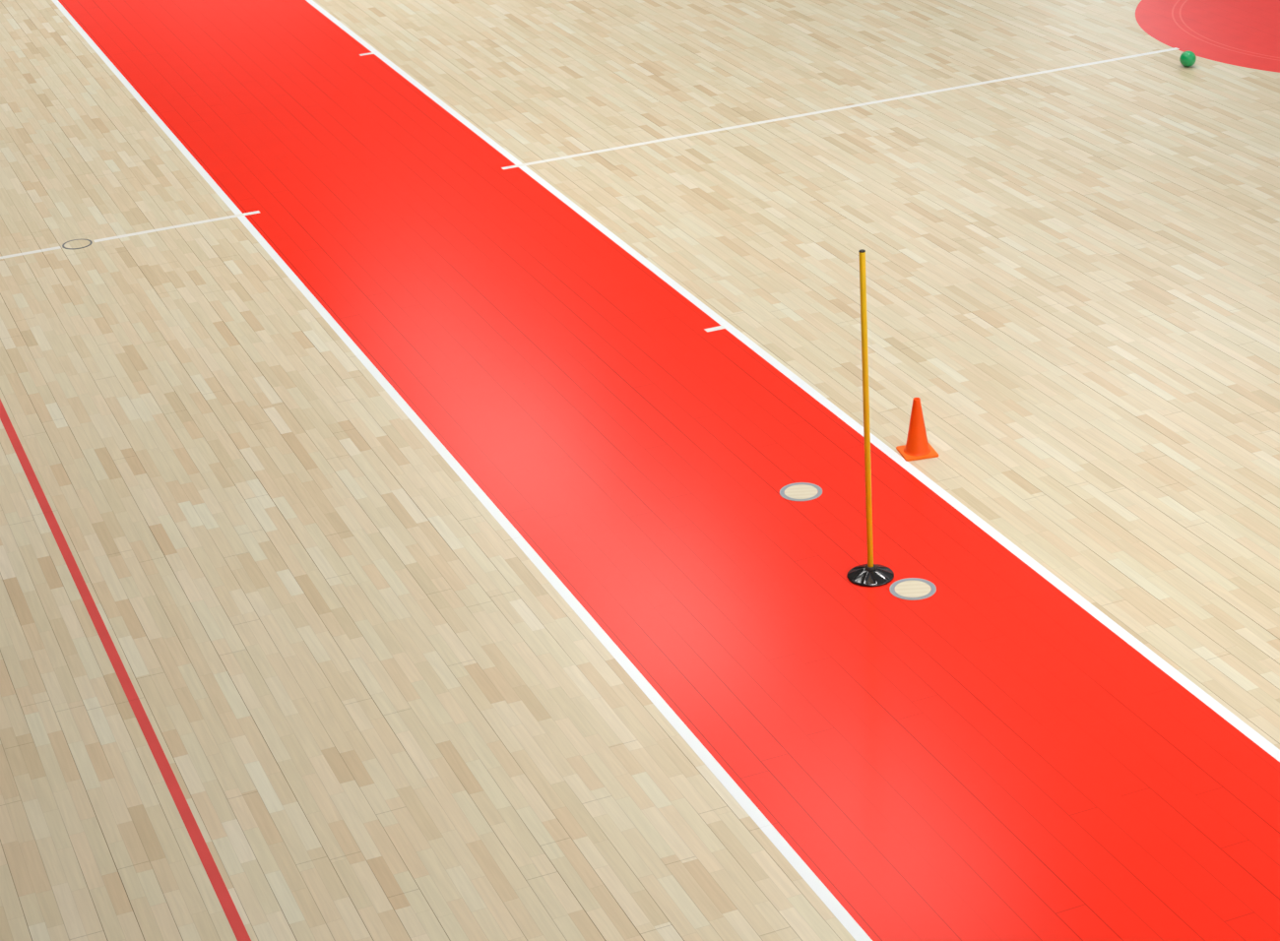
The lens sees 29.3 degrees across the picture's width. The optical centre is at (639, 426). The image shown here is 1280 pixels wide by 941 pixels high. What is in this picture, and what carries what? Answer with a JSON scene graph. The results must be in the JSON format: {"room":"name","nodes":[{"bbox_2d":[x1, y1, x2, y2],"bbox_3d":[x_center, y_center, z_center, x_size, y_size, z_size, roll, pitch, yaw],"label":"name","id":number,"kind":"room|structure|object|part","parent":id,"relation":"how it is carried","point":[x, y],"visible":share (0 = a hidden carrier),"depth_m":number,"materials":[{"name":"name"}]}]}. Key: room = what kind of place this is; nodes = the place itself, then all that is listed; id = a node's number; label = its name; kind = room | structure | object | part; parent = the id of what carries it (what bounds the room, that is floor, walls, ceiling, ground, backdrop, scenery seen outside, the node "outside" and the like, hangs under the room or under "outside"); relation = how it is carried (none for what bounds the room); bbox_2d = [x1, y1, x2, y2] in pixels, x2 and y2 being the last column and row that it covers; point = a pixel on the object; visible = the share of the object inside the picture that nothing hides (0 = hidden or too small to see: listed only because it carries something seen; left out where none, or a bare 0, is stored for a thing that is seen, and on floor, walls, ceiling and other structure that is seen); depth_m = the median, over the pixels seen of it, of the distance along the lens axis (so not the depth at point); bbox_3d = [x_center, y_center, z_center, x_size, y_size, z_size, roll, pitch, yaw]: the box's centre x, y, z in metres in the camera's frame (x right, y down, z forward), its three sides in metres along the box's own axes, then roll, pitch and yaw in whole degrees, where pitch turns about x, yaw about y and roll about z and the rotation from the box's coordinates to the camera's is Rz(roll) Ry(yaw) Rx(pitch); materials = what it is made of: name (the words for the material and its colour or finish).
{"room":"sports hall","nodes":[
{"label":"sports hall","id":0,"kind":"room"},
{"bbox_2d":[0,0,1279,940],"bbox_3d":[-0.574,-7.351,28.938,39.000,0.151,65.000,-12,26,-19],"label":"floor","id":1,"kind":"structure","parent":0,"point":[400,541],"depth_m":11.73,"materials":[{"name":"brown wood"}]},
{"bbox_2d":[62,239,92,249],"bbox_3d":[-3.486,-1.131,15.187,0.183,0.002,0.183,-12,26,-19],"label":"socket","id":2,"kind":"object","parent":1,"relation":"on","point":[76,243],"visible":1,"depth_m":15.18,"materials":[{"name":"wood"}]},
{"bbox_2d":[779,482,822,501],"bbox_3d":[0.749,0.303,11.399,0.198,0.002,0.198,-12,26,-19],"label":"socket","id":3,"kind":"object","parent":1,"relation":"on","point":[798,491],"visible":1,"depth_m":11.40,"materials":[{"name":"wood"}]},
{"bbox_3d":[0.749,0.303,11.399,0.155,0.002,0.155,-12,26,-19],"label":"wooden lid","id":4,"kind":"part","parent":3,"relation":"part of","materials":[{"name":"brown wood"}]},
{"bbox_2d":[847,249,894,586],"bbox_3d":[0.956,-0.037,10.291,0.201,1.500,0.201,-12,26,-19],"label":"marker pole","id":5,"kind":"object","parent":1,"relation":"on","point":[869,574],"visible":1,"depth_m":10.39,"materials":[{"name":"yellow plastic"}]},
{"bbox_2d":[889,577,936,600],"bbox_3d":[1.165,0.693,10.467,0.198,0.002,0.198,-12,26,-19],"label":"socket","id":6,"kind":"object","parent":1,"relation":"on","point":[910,589],"visible":1,"depth_m":10.46,"materials":[{"name":"wood"}]},
{"bbox_3d":[1.165,0.693,10.467,0.155,0.002,0.155,-12,26,-19],"label":"wooden lid","id":7,"kind":"part","parent":6,"relation":"part of","materials":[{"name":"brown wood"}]},
{"bbox_2d":[896,397,938,461],"bbox_3d":[1.319,-0.005,11.670,0.164,0.281,0.164,-8,24,-10],"label":"traffic cone","id":8,"kind":"object","parent":1,"relation":"on","point":[917,447],"visible":1,"depth_m":11.66,"materials":[{"name":"orange plastic"}]},
{"bbox_2d":[1179,51,1196,66],"bbox_3d":[3.882,-2.607,17.371,0.113,0.113,0.113,-12,26,-19],"label":"ball","id":9,"kind":"object","parent":1,"relation":"on","point":[1187,58],"visible":1,"depth_m":17.33,"materials":[{"name":"green plastic"}]}
]}

